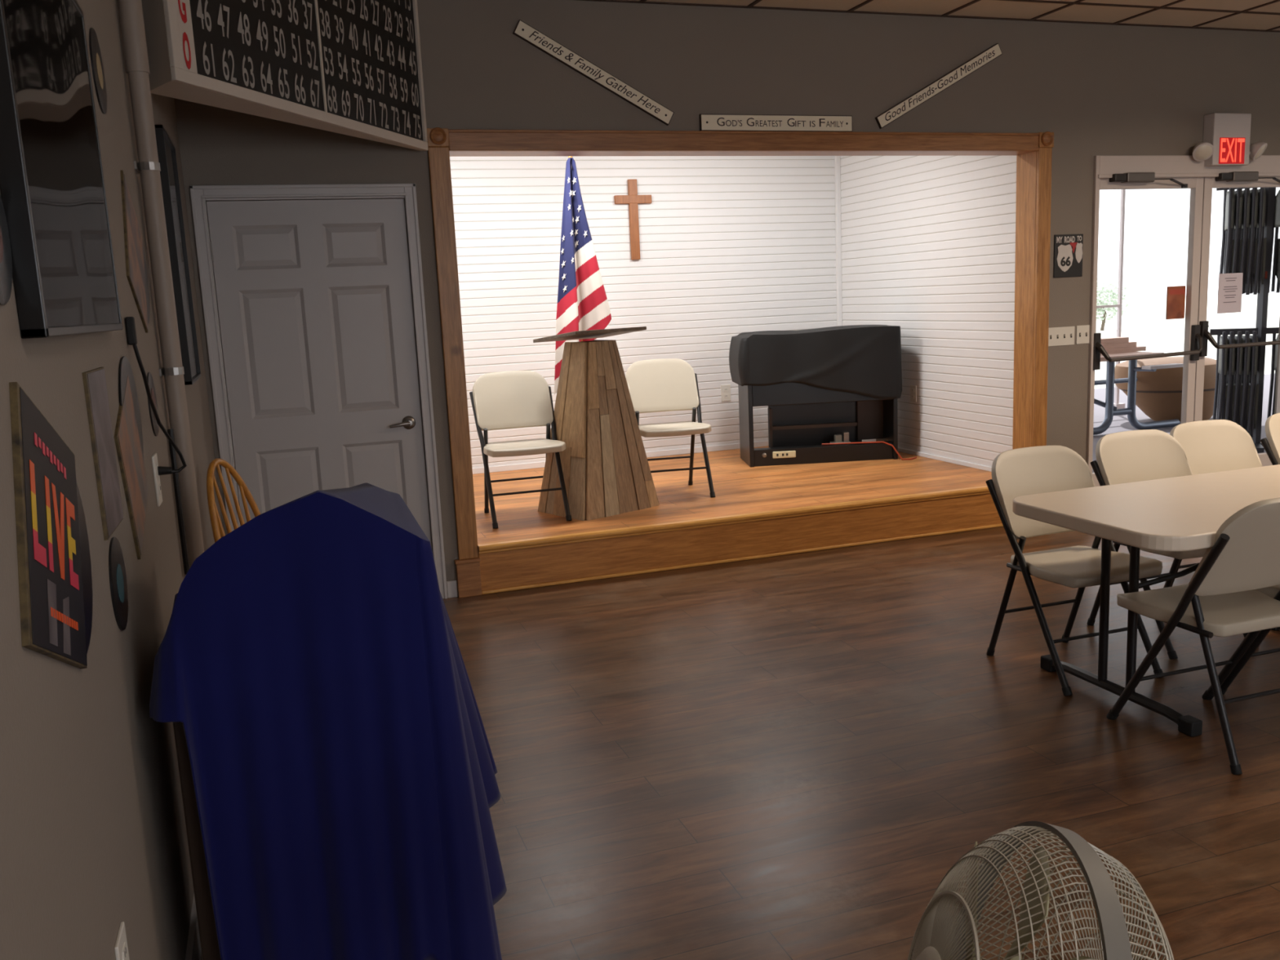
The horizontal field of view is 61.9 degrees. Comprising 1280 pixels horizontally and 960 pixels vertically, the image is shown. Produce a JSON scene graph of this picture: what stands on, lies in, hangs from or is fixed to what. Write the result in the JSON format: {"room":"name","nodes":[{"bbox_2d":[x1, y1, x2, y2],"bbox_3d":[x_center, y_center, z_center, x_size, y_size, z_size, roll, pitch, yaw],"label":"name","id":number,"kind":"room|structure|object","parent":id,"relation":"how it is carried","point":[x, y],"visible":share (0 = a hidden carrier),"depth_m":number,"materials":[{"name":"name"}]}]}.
{"room":"community hall","nodes":[
{"label":"community hall","id":0,"kind":"room"},
{"bbox_2d":[0,0,222,959],"bbox_3d":[-0.754,-0.127,0.975,0.150,3.000,8.600,-6,10,-18],"label":"wall","id":1,"kind":"structure","parent":0,"point":[93,833],"depth_m":1.79,"materials":[{"name":"beige paint"}]},
{"bbox_2d":[0,195,12,305],"bbox_3d":[-0.807,-0.307,1.329,0.006,0.176,0.176,-6,10,-18],"label":"vinyl record","id":2,"kind":"object","parent":1,"relation":"attached to","point":[6,260],"visible":1,"depth_m":1.38,"materials":[{"name":"black plastic"}]},
{"bbox_2d":[8,382,93,668],"bbox_3d":[-0.817,0.078,1.488,0.011,0.441,0.472,-6,10,-18],"label":"sign","id":3,"kind":"object","parent":1,"relation":"attached to","point":[54,557],"visible":1,"depth_m":1.43,"materials":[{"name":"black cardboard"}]},
{"bbox_2d":[34,432,78,631],"bbox_3d":[-0.813,0.077,1.491,0.001,0.302,0.230,-6,10,-18],"label":"print","id":4,"kind":"object","parent":3,"relation":"attached to","point":[54,515],"depth_m":1.48},
{"bbox_2d":[47,578,71,655],"bbox_3d":[-0.787,0.187,1.447,0.001,0.129,0.155,-6,10,-18],"label":"print","id":5,"kind":"object","parent":3,"relation":"attached to","point":[59,600],"depth_m":1.45},
{"bbox_2d":[0,0,122,338],"bbox_3d":[-0.959,-0.552,1.757,0.032,0.617,0.790,-6,10,-18],"label":"television","id":6,"kind":"object","parent":1,"relation":"attached to","point":[52,188],"visible":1,"depth_m":1.63,"materials":[{"name":"glass"}]},
{"bbox_2d":[88,27,106,114],"bbox_3d":[-1.236,-0.933,2.437,0.006,0.184,0.184,-6,10,-18],"label":"vinyl record","id":7,"kind":"object","parent":1,"relation":"attached to","point":[97,67],"visible":1,"depth_m":2.41,"materials":[{"name":"black plastic"}]},
{"bbox_2d":[82,367,123,540],"bbox_3d":[-0.998,-0.055,1.987,0.007,0.300,0.215,-6,10,-18],"label":"picture frame","id":8,"kind":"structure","parent":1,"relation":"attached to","point":[94,380],"depth_m":1.95,"materials":[{"name":"wood"}]},
{"bbox_2d":[108,537,128,630],"bbox_3d":[-0.979,0.195,2.005,0.006,0.176,0.176,-6,10,-18],"label":"vinyl record","id":9,"kind":"object","parent":1,"relation":"attached to","point":[117,570],"visible":1,"depth_m":1.98,"materials":[{"name":"black plastic"}]},
{"bbox_2d":[114,921,129,959],"bbox_3d":[-0.812,0.770,1.682,0.008,0.120,0.075,-6,10,-18],"label":"wall outlet","id":10,"kind":"object","parent":1,"relation":"attached to","point":[121,948],"visible":1,"depth_m":1.67,"materials":[{"name":"white plastic"}]},
{"bbox_2d":[122,942,127,959],"bbox_3d":[-0.810,0.746,1.679,0.002,0.026,0.028,-6,10,-18],"label":"socket","id":11,"kind":"object","parent":10,"relation":"attached to","point":[124,944],"depth_m":1.68,"materials":[{"name":"white plastic"}]},
{"bbox_2d":[114,355,148,559],"bbox_3d":[-1.116,-0.055,2.346,0.007,0.429,0.419,-6,10,-18],"label":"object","id":12,"kind":"object","parent":1,"relation":"attached to","point":[128,435],"visible":1,"depth_m":2.31,"materials":[{"name":"grey cardboard"}]},
{"bbox_2d":[120,170,150,333],"bbox_3d":[-1.312,-0.586,2.774,0.007,0.405,0.435,-6,10,-18],"label":"album sleeve","id":13,"kind":"object","parent":1,"relation":"attached to","point":[135,262],"visible":1,"depth_m":2.74,"materials":[{"name":"brown cardboard"}]},
{"bbox_2d":[146,372,158,435],"bbox_3d":[-1.292,-0.201,2.830,0.006,0.170,0.170,-6,10,-18],"label":"vinyl record","id":14,"kind":"object","parent":1,"relation":"attached to","point":[154,424],"visible":0.64,"depth_m":2.81,"materials":[{"name":"black plastic"}]},
{"bbox_2d":[124,316,186,475],"bbox_3d":[-1.208,-0.197,2.618,0.066,0.405,0.261,-4,10,-6],"label":"power adapter","id":15,"kind":"object","parent":1,"relation":"attached to","point":[130,321],"visible":1,"depth_m":2.56,"materials":[{"name":"black plastic"}]},
{"bbox_2d":[151,453,162,506],"bbox_3d":[-1.243,-0.002,2.750,0.008,0.130,0.078,-6,10,-18],"label":"wall outlet","id":16,"kind":"object","parent":1,"relation":"attached to","point":[154,458],"visible":1,"depth_m":2.72,"materials":[{"name":"white plastic"}]},
{"bbox_2d":[155,463,158,475],"bbox_3d":[-1.242,-0.027,2.746,0.002,0.026,0.028,-6,10,-18],"label":"socket","id":17,"kind":"object","parent":16,"relation":"attached to","point":[157,464],"depth_m":2.73,"materials":[{"name":"white plastic"}]},
{"bbox_2d":[158,483,161,494],"bbox_3d":[-1.239,0.024,2.755,0.002,0.026,0.028,-6,10,-18],"label":"socket","id":18,"kind":"object","parent":16,"relation":"attached to","point":[159,485],"depth_m":2.74,"materials":[{"name":"white plastic"}]},
{"bbox_2d":[117,0,204,567],"bbox_3d":[-1.397,-0.823,3.051,0.065,2.250,0.100,-6,10,-18],"label":"conduit","id":19,"kind":"object","parent":1,"relation":"attached to","point":[131,11],"visible":0.91,"depth_m":3.06,"materials":[{"name":"metal"}]},
{"bbox_2d":[154,124,201,385],"bbox_3d":[-1.731,-0.823,4.007,0.030,0.900,0.524,-6,10,-18],"label":"framed poster","id":20,"kind":"object","parent":1,"relation":"attached to","point":[166,153],"visible":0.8,"depth_m":3.88,"materials":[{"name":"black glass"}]},
{"bbox_2d":[167,428,190,574],"bbox_3d":[-1.355,0.065,3.136,0.018,0.431,0.041,-6,10,-18],"label":"cable","id":21,"kind":"object","parent":1,"relation":"attached to","point":[171,431],"visible":0.86,"depth_m":3.13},
{"bbox_2d":[185,893,201,959],"bbox_3d":[-0.608,1.299,1.235,0.014,0.090,8.580,-6,10,-18],"label":"baseboard","id":22,"kind":"structure","parent":1,"relation":"attached to","point":[193,949],"depth_m":2.50,"materials":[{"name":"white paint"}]},
{"bbox_2d":[141,0,428,151],"bbox_3d":[-1.365,-1.798,4.243,0.204,0.739,1.861,0,10,14],"label":"board","id":23,"kind":"object","parent":1,"relation":"attached to","point":[353,68],"visible":1,"depth_m":4.12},
{"bbox_2d":[449,155,836,468],"bbox_3d":[-0.052,-1.355,8.209,3.560,2.395,0.050,-6,10,-18],"label":"wall","id":24,"kind":"structure","parent":0,"point":[731,246],"depth_m":8.21,"materials":[{"name":"white wood"}]},
{"bbox_2d":[472,440,768,474],"bbox_3d":[0.011,-0.194,8.377,3.560,0.045,0.012,-6,10,-18],"label":"baseboard","id":25,"kind":"structure","parent":24,"relation":"attached to","point":[762,443],"depth_m":8.42,"materials":[{"name":"white wood"}]},
{"bbox_2d":[613,178,652,259],"bbox_3d":[-0.046,-1.969,8.073,0.291,0.593,0.030,-6,10,-18],"label":"wooden cross","id":26,"kind":"object","parent":24,"relation":"attached to","point":[633,199],"visible":1,"depth_m":8.06,"materials":[{"name":"brown wood"}]},
{"bbox_2d":[720,384,730,401],"bbox_3d":[0.688,-0.696,8.535,0.082,0.130,0.008,-6,10,-18],"label":"wall outlet","id":27,"kind":"object","parent":24,"relation":"attached to","point":[725,389],"visible":1,"depth_m":8.53,"materials":[{"name":"white plastic"}]},
{"bbox_2d":[834,155,842,326],"bbox_3d":[1.627,-1.541,8.715,0.035,2.350,0.035,-6,10,-18],"label":"trim","id":28,"kind":"structure","parent":24,"relation":"attached to","point":[837,158],"depth_m":8.63,"materials":[{"name":"white wood"}]},
{"bbox_2d":[173,0,1279,592],"bbox_3d":[2.880,-1.276,6.733,10.835,3.000,0.150,-6,10,-18],"label":"wall","id":29,"kind":"structure","parent":0,"point":[1101,90],"depth_m":5.79,"materials":[{"name":"grey paint"}]},
{"bbox_2d":[189,183,447,599],"bbox_3d":[-1.558,-0.375,5.300,1.029,2.107,0.119,-6,10,-18],"label":"trim","id":30,"kind":"structure","parent":29,"relation":"attached to","point":[198,193],"depth_m":5.14,"materials":[{"name":"white paint"}]},
{"bbox_2d":[206,198,431,546],"bbox_3d":[-1.547,-0.341,5.269,0.919,2.026,0.094,-6,10,-18],"label":"door","id":31,"kind":"structure","parent":29,"relation":"in","point":[314,297],"depth_m":5.23,"materials":[{"name":"white paint"}]},
{"bbox_2d":[426,127,449,146],"bbox_3d":[-0.990,-1.679,5.227,0.105,0.089,0.045,-6,10,-18],"label":"trim","id":32,"kind":"structure","parent":29,"relation":"attached to","point":[437,136],"depth_m":5.21,"materials":[{"name":"brown wood"}]},
{"bbox_2d":[446,580,457,598],"bbox_3d":[3.541,0.111,7.089,9.631,0.090,0.014,-6,10,-18],"label":"baseboard","id":33,"kind":"structure","parent":29,"relation":"attached to","point":[451,586],"depth_m":5.59,"materials":[{"name":"white paint"}]},
{"bbox_2d":[427,146,478,559],"bbox_3d":[-0.975,-0.626,5.507,0.103,2.080,0.208,-6,10,-18],"label":"trim","id":34,"kind":"structure","parent":29,"relation":"attached to","point":[439,165],"depth_m":5.40,"materials":[{"name":"brown wood"}]},
{"bbox_2d":[453,557,481,597],"bbox_3d":[-0.899,0.512,5.599,0.132,0.200,0.043,-6,10,-18],"label":"trim","id":35,"kind":"structure","parent":29,"relation":"attached to","point":[468,571],"depth_m":5.58,"materials":[{"name":"brown wood"}]},
{"bbox_2d":[512,19,674,125],"bbox_3d":[-0.225,-2.071,5.444,0.834,0.497,0.021,-6,10,-18],"label":"wooden sign","id":36,"kind":"object","parent":29,"relation":"attached to","point":[522,30],"visible":1,"depth_m":5.43,"materials":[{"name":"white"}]},
{"bbox_2d":[448,128,1039,156],"bbox_3d":[0.683,-1.855,5.886,3.516,0.101,0.216,-6,10,-18],"label":"trim","id":37,"kind":"structure","parent":29,"relation":"attached to","point":[462,143],"depth_m":5.73,"materials":[{"name":"brown wood"}]},
{"bbox_2d":[699,114,852,131],"bbox_3d":[0.749,-1.940,5.801,0.909,0.086,0.021,-6,10,-18],"label":"wooden sign","id":38,"kind":"object","parent":29,"relation":"attached to","point":[727,122],"visible":1,"depth_m":5.79,"materials":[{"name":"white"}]},
{"bbox_2d":[875,43,1002,128],"bbox_3d":[1.710,-2.251,6.086,0.837,0.480,0.021,-6,10,-18],"label":"wooden sign","id":39,"kind":"object","parent":29,"relation":"attached to","point":[994,51],"visible":1,"depth_m":6.07,"materials":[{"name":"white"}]},
{"bbox_2d":[1012,147,1052,449],"bbox_3d":[2.433,-0.974,6.633,0.095,2.080,0.208,-6,10,-18],"label":"trim","id":40,"kind":"structure","parent":29,"relation":"attached to","point":[1033,169],"depth_m":6.56,"materials":[{"name":"brown wood"}]},
{"bbox_2d":[1038,131,1053,147],"bbox_3d":[2.418,-2.027,6.353,0.105,0.089,0.045,-6,10,-18],"label":"trim","id":41,"kind":"structure","parent":29,"relation":"attached to","point":[1046,140],"depth_m":6.34,"materials":[{"name":"brown wood"}]},
{"bbox_2d":[1048,326,1074,346],"bbox_3d":[2.603,-0.890,6.607,0.193,0.114,0.018,-6,10,-18],"label":"switch plate","id":42,"kind":"object","parent":29,"relation":"attached to","point":[1057,336],"visible":1,"depth_m":6.60,"materials":[{"name":"beige plastic"}]},
{"bbox_2d":[1053,234,1083,277],"bbox_3d":[2.629,-1.376,6.545,0.212,0.257,0.010,-6,10,-18],"label":"metal plaque","id":43,"kind":"object","parent":29,"relation":"attached to","point":[1068,248],"visible":1,"depth_m":6.54,"materials":[{"name":"black metal"}]},
{"bbox_2d":[1075,324,1089,344],"bbox_3d":[2.770,-0.908,6.662,0.098,0.114,0.018,-6,10,-18],"label":"switch plate","id":44,"kind":"object","parent":29,"relation":"attached to","point":[1082,334],"visible":1,"depth_m":6.66,"materials":[{"name":"beige plastic"}]},
{"bbox_2d":[1091,172,1204,486],"bbox_3d":[3.247,-0.869,6.815,0.850,2.118,0.142,-6,10,-18],"label":"door","id":45,"kind":"structure","parent":29,"relation":"in","point":[1193,344],"depth_m":6.84,"materials":[{"name":"white metal"}]},
{"bbox_2d":[1165,285,1185,319],"bbox_3d":[3.484,-1.153,6.935,0.147,0.211,0.014,-6,10,-18],"label":"placard","id":46,"kind":"object","parent":45,"relation":"attached to","point":[1175,295],"visible":1,"depth_m":6.93},
{"bbox_2d":[1086,155,1279,473],"bbox_3d":[3.632,-0.967,7.003,1.745,2.233,0.140,-6,10,-18],"label":"trim","id":47,"kind":"structure","parent":29,"relation":"attached to","point":[1163,166],"depth_m":6.67,"materials":[{"name":"grey metal"}]},
{"bbox_2d":[1191,112,1266,166],"bbox_3d":[3.727,-2.151,6.742,0.581,0.315,0.127,-6,10,-18],"label":"exit sign","id":48,"kind":"object","parent":29,"relation":"attached to","point":[1226,136],"visible":1,"depth_m":6.71,"materials":[{"name":"white plastic"}]},
{"bbox_2d":[1193,171,1279,466],"bbox_3d":[4.053,-0.951,7.081,0.839,2.118,0.142,-6,10,-18],"label":"door","id":49,"kind":"structure","parent":29,"relation":"in","point":[1233,179],"depth_m":6.93,"materials":[{"name":"white metal"}]},
{"bbox_2d":[1217,272,1243,313],"bbox_3d":[3.894,-1.233,7.040,0.203,0.258,0.002,-6,10,-18],"label":"notice sheet","id":50,"kind":"object","parent":49,"relation":"attached to","point":[1230,285],"visible":1,"depth_m":7.04,"materials":[{"name":"paper"}]},
{"bbox_2d":[200,526,1279,959],"bbox_3d":[4.339,0.873,2.977,10.835,0.100,8.760,-6,10,-18],"label":"floor","id":51,"kind":"structure","parent":0,"point":[788,757],"depth_m":3.46,"materials":[{"name":"brown wood"}]},
{"bbox_2d":[173,721,220,959],"bbox_3d":[-0.762,0.617,2.435,0.477,1.045,0.520,-6,10,-18],"label":"furniture leg","id":52,"kind":"object","parent":51,"relation":"on","point":[205,913],"visible":0.03,"depth_m":2.13,"materials":[{"name":"brown wood"}]},
{"bbox_2d":[149,482,506,959],"bbox_3d":[-0.673,0.536,2.472,0.753,1.144,0.763,-6,10,-18],"label":"tablecloth","id":53,"kind":"object","parent":52,"relation":"on","point":[309,661],"visible":1,"depth_m":2.13,"materials":[{"name":"blue fabric"}]},
{"bbox_2d":[206,458,260,542],"bbox_3d":[-1.372,0.393,4.130,0.488,0.974,0.402,-1,10,9],"label":"wooden chair","id":54,"kind":"object","parent":51,"relation":"on","point":[218,531],"visible":0.31,"depth_m":4.09,"materials":[{"name":"brown wood"}]},
{"bbox_2d":[472,445,1003,594],"bbox_3d":[0.411,0.135,7.269,3.556,0.265,2.437,-6,10,-18],"label":"stage platform","id":55,"kind":"object","parent":51,"relation":"on","point":[757,512],"visible":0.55,"depth_m":6.30,"materials":[{"name":"brown wood"}]},
{"bbox_2d":[469,370,571,528],"bbox_3d":[-0.700,-0.195,6.220,0.489,0.852,0.525,-5,10,-16],"label":"folding chair","id":56,"kind":"object","parent":55,"relation":"on","point":[513,399],"visible":0.99,"depth_m":6.29,"materials":[{"name":"plastic"}]},
{"bbox_2d":[554,155,611,394],"bbox_3d":[-0.406,-0.997,6.918,0.300,2.155,0.339,6,13,42],"label":"flag","id":57,"kind":"object","parent":55,"relation":"on","point":[583,304],"visible":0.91,"depth_m":6.84,"materials":[{"name":"multicoloured fabric"}]},
{"bbox_2d":[533,326,659,520],"bbox_3d":[-0.266,-0.358,6.351,0.590,1.074,0.467,-11,13,-39],"label":"lectern","id":58,"kind":"object","parent":55,"relation":"on","point":[606,472],"visible":0.98,"depth_m":6.22,"materials":[{"name":"brown wood"}]},
{"bbox_2d":[625,358,715,497],"bbox_3d":[0.180,-0.327,6.760,0.489,0.852,0.525,-4,10,-10],"label":"folding chair","id":59,"kind":"object","parent":55,"relation":"on","point":[665,384],"visible":0.86,"depth_m":6.84,"materials":[{"name":"plastic"}]},
{"bbox_2d":[737,382,897,466],"bbox_3d":[1.302,-0.595,7.882,1.085,0.885,0.460,-3,10,-3],"label":"cabinet","id":60,"kind":"object","parent":55,"relation":"on","point":[802,417],"depth_m":7.80,"materials":[{"name":"black paint"}]},
{"bbox_2d":[728,324,902,399],"bbox_3d":[1.280,-0.851,7.833,1.193,0.523,0.553,-3,10,-3],"label":"cover","id":61,"kind":"object","parent":60,"relation":"on","point":[865,360],"visible":0.99,"depth_m":7.58,"materials":[{"name":"black fabric"}]},
{"bbox_2d":[822,440,916,459],"bbox_3d":[1.670,-0.210,7.753,0.684,0.137,0.076,-2,10,5],"label":"extension cord","id":62,"kind":"object","parent":55,"relation":"on","point":[895,449],"visible":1,"depth_m":7.75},
{"bbox_2d":[907,821,1173,959],"bbox_3d":[0.563,0.840,1.316,0.490,0.862,0.467,-6,10,-18],"label":"pedestal fan","id":63,"kind":"object","parent":51,"relation":"on","point":[936,936],"visible":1,"depth_m":1.25,"materials":[{"name":"white plastic"}]},
{"bbox_2d":[985,445,1163,696],"bbox_3d":[1.671,0.321,4.136,0.489,0.852,0.525,-6,10,-18],"label":"folding chair","id":64,"kind":"object","parent":51,"relation":"on","point":[1031,470],"visible":0.8,"depth_m":4.17,"materials":[{"name":"plastic"}]},
{"bbox_2d":[1012,464,1279,737],"bbox_3d":[2.269,0.384,3.897,1.830,0.740,0.910,-6,10,-18],"label":"folding table","id":65,"kind":"object","parent":51,"relation":"on","point":[1183,513],"visible":0.78,"depth_m":3.68,"materials":[{"name":"plastic"}]},
{"bbox_2d":[1086,429,1248,659],"bbox_3d":[2.218,0.242,4.457,0.489,0.852,0.525,-6,10,-18],"label":"folding chair","id":66,"kind":"object","parent":51,"relation":"on","point":[1143,455],"visible":0.3,"depth_m":4.57,"materials":[{"name":"plastic"}]},
{"bbox_2d":[1106,497,1279,774],"bbox_3d":[1.892,0.427,3.456,0.489,0.852,0.525,-6,10,-18],"label":"folding chair","id":67,"kind":"object","parent":51,"relation":"on","point":[1221,598],"visible":1,"depth_m":3.31,"materials":[{"name":"plastic"}]},
{"bbox_2d":[1169,419,1262,637],"bbox_3d":[2.635,0.187,4.668,0.489,0.852,0.525,-6,10,-18],"label":"folding chair","id":68,"kind":"object","parent":51,"relation":"on","point":[1211,446],"visible":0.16,"depth_m":4.80,"materials":[{"name":"plastic"}]},
{"bbox_2d":[1220,584,1279,694],"bbox_3d":[2.361,0.376,3.631,0.489,0.852,0.525,-6,10,-18],"label":"folding chair","id":69,"kind":"object","parent":51,"relation":"on","point":[1271,591],"visible":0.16,"depth_m":3.73,"materials":[{"name":"plastic"}]},
{"bbox_2d":[1260,413,1279,465],"bbox_3d":[3.170,0.130,4.855,0.489,0.852,0.525,-6,10,-18],"label":"folding chair","id":70,"kind":"object","parent":51,"relation":"on","point":[1271,446],"visible":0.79,"depth_m":4.90,"materials":[{"name":"plastic"}]},
{"bbox_2d":[840,155,1016,466],"bbox_3d":[2.019,-1.366,7.718,0.050,2.395,2.204,-6,10,-18],"label":"wall","id":71,"kind":"structure","parent":0,"point":[928,242],"depth_m":7.43,"materials":[{"name":"white wood"}]},
{"bbox_2d":[910,385,916,401],"bbox_3d":[2.014,-0.637,7.864,0.008,0.120,0.075,-6,10,-18],"label":"wall outlet","id":72,"kind":"object","parent":71,"relation":"attached to","point":[913,388],"visible":1,"depth_m":7.86,"materials":[{"name":"brown plastic"}]},
{"bbox_2d":[862,440,991,471],"bbox_3d":[2.044,-0.198,7.904,0.012,0.030,2.188,-6,10,-18],"label":"baseboard","id":73,"kind":"structure","parent":71,"relation":"attached to","point":[900,450],"depth_m":7.55,"materials":[{"name":"white wood"}]},
{"bbox_2d":[577,0,1279,32],"bbox_3d":[4.203,-2.152,2.457,10.835,0.056,8.750,-6,10,-18],"label":"ceiling","id":74,"kind":"structure","parent":0,"point":[1260,15],"depth_m":6.00,"materials":[{"name":"tile"}]},
{"bbox_2d":[1092,373,1275,472],"bbox_3d":[5.033,-0.520,11.076,15.000,0.100,6.340,-6,10,-18],"label":"floor","id":75,"kind":"structure","parent":0,"point":[1121,423],"depth_m":11.62,"materials":[{"name":"concrete"}]},
{"bbox_2d":[1113,189,1125,408],"bbox_3d":[5.285,-2.128,11.738,0.120,2.820,0.120,-6,10,-18],"label":"patio post","id":76,"kind":"object","parent":75,"relation":"on","point":[1119,406],"visible":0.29,"depth_m":11.71,"materials":[{"name":"white metal"}]},
{"bbox_2d":[1096,304,1119,308],"bbox_3d":[4.589,-1.570,11.583,1.480,0.596,0.040,-6,10,-18],"label":"rail","id":77,"kind":"object","parent":76,"relation":"attached to","point":[1112,305],"visible":0.18,"depth_m":11.70,"materials":[{"name":"white metal"}]},
{"bbox_2d":[1093,351,1182,435],"bbox_3d":[4.356,-0.826,10.423,2.172,0.772,0.865,-6,10,-18],"label":"picnic table","id":78,"kind":"object","parent":75,"relation":"on","point":[1111,411],"visible":0.58,"depth_m":10.43,"materials":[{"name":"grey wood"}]},
{"bbox_2d":[1100,337,1146,354],"bbox_3d":[4.181,-1.296,10.501,1.780,0.143,0.240,-6,10,-18],"label":"stack","id":79,"kind":"object","parent":78,"relation":"on","point":[1111,344],"visible":0.36,"depth_m":10.59,"materials":[{"name":"brown wood"}]},
{"bbox_2d":[1114,356,1216,422],"bbox_3d":[5.576,-0.955,11.218,1.220,0.660,0.960,-6,10,-18],"label":"tub","id":80,"kind":"object","parent":75,"relation":"on","point":[1159,392],"visible":0.57,"depth_m":10.89,"materials":[{"name":"brown wood"}]},
{"bbox_2d":[1209,187,1279,453],"bbox_3d":[5.179,-1.361,8.715,1.341,2.225,0.586,-2,10,4],"label":"cart","id":81,"kind":"object","parent":75,"relation":"on","point":[1261,328],"visible":0.36,"depth_m":8.71,"materials":[{"name":"black metal"}]},
{"bbox_2d":[1212,331,1227,419],"bbox_3d":[4.867,-0.805,8.921,0.088,0.880,0.440,2,11,23],"label":"folded chair","id":82,"kind":"object","parent":81,"relation":"hanging from","point":[1221,384],"visible":0.74,"depth_m":8.77,"materials":[{"name":"black metal"}]},
{"bbox_2d":[1219,187,1235,273],"bbox_3d":[4.814,-1.957,8.725,0.088,0.880,0.440,2,11,23],"label":"folded chair","id":83,"kind":"object","parent":81,"relation":"hanging from","point":[1228,242],"visible":0.81,"depth_m":8.58,"materials":[{"name":"black metal"}]},
{"bbox_2d":[1225,331,1235,421],"bbox_3d":[4.917,-0.804,8.900,0.088,0.880,0.440,2,11,23],"label":"folded chair","id":84,"kind":"object","parent":81,"relation":"hanging from","point":[1231,351],"visible":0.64,"depth_m":8.72,"materials":[{"name":"black metal"}]},
{"bbox_2d":[1231,187,1242,273],"bbox_3d":[4.864,-1.956,8.704,0.088,0.880,0.440,2,11,23],"label":"folded chair","id":85,"kind":"object","parent":81,"relation":"hanging from","point":[1237,224],"visible":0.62,"depth_m":8.52,"materials":[{"name":"black metal"}]},
{"bbox_2d":[1232,331,1243,424],"bbox_3d":[4.966,-0.802,8.879,0.088,0.880,0.440,2,11,23],"label":"folded chair","id":86,"kind":"object","parent":81,"relation":"hanging from","point":[1238,340],"visible":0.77,"depth_m":8.70,"materials":[{"name":"black metal"}]},
{"bbox_2d":[1239,331,1250,430],"bbox_3d":[5.016,-0.801,8.857,0.088,0.880,0.440,2,11,23],"label":"folded chair","id":87,"kind":"object","parent":81,"relation":"hanging from","point":[1246,339],"visible":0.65,"depth_m":8.69,"materials":[{"name":"black metal"}]},
{"bbox_2d":[1240,187,1250,293],"bbox_3d":[4.914,-1.955,8.682,0.088,0.880,0.440,2,11,23],"label":"folded chair","id":88,"kind":"object","parent":81,"relation":"hanging from","point":[1246,193],"visible":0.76,"depth_m":8.51,"materials":[{"name":"black metal"}]},
{"bbox_2d":[1244,187,1257,294],"bbox_3d":[4.963,-1.953,8.661,0.088,0.880,0.440,2,11,23],"label":"folded chair","id":89,"kind":"object","parent":81,"relation":"hanging from","point":[1253,223],"visible":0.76,"depth_m":8.50,"materials":[{"name":"black metal"}]},
{"bbox_2d":[1245,330,1258,438],"bbox_3d":[5.066,-0.800,8.836,0.088,0.880,0.440,2,11,23],"label":"folded chair","id":90,"kind":"object","parent":81,"relation":"hanging from","point":[1254,390],"visible":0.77,"depth_m":8.67,"materials":[{"name":"black metal"}]},
{"bbox_2d":[1253,187,1266,294],"bbox_3d":[5.013,-1.952,8.640,0.088,0.880,0.440,2,11,23],"label":"folded chair","id":91,"kind":"object","parent":81,"relation":"hanging from","point":[1261,245],"visible":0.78,"depth_m":8.48,"materials":[{"name":"black metal"}]},
{"bbox_2d":[1266,333,1278,418],"bbox_3d":[5.306,-0.803,8.791,0.088,0.880,0.440,-1,10,11],"label":"folded chair","id":92,"kind":"object","parent":81,"relation":"hanging from","point":[1274,347],"visible":0.38,"depth_m":8.97,"materials":[{"name":"black metal"}]},
{"bbox_2d":[1268,187,1279,293],"bbox_3d":[5.254,-1.956,8.601,0.088,0.880,0.440,-4,10,-6],"label":"folded chair","id":93,"kind":"object","parent":81,"relation":"hanging from","point":[1276,210],"visible":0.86,"depth_m":8.78,"materials":[{"name":"black metal"}]},
{"bbox_2d":[1275,279,1279,293],"bbox_3d":[5.323,-1.954,8.571,0.088,0.880,0.440,-4,10,-6],"label":"folded chair","id":94,"kind":"object","parent":81,"relation":"hanging from","point":[1277,290],"visible":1,"depth_m":8.83,"materials":[{"name":"black metal"}]},
{"label":"outside","id":95,"kind":"structure","parent":0,"visible":0},
{"bbox_2d":[1094,293,1279,388],"bbox_3d":[2.548,-4.979,38.048,90.000,0.120,100.000,-6,10,-18],"label":"ground","id":96,"kind":"structure","parent":95,"point":[1145,323],"depth_m":33.24,"materials":[{"name":"white concrete"}]},
{"bbox_2d":[1096,277,1132,330],"bbox_3d":[13.490,-5.121,31.128,1.614,1.541,1.595,-6,10,-18],"label":"tree","id":97,"kind":"object","parent":96,"relation":"on","point":[1103,298],"visible":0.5,"depth_m":30.87,"materials":[{"name":"green plant"}]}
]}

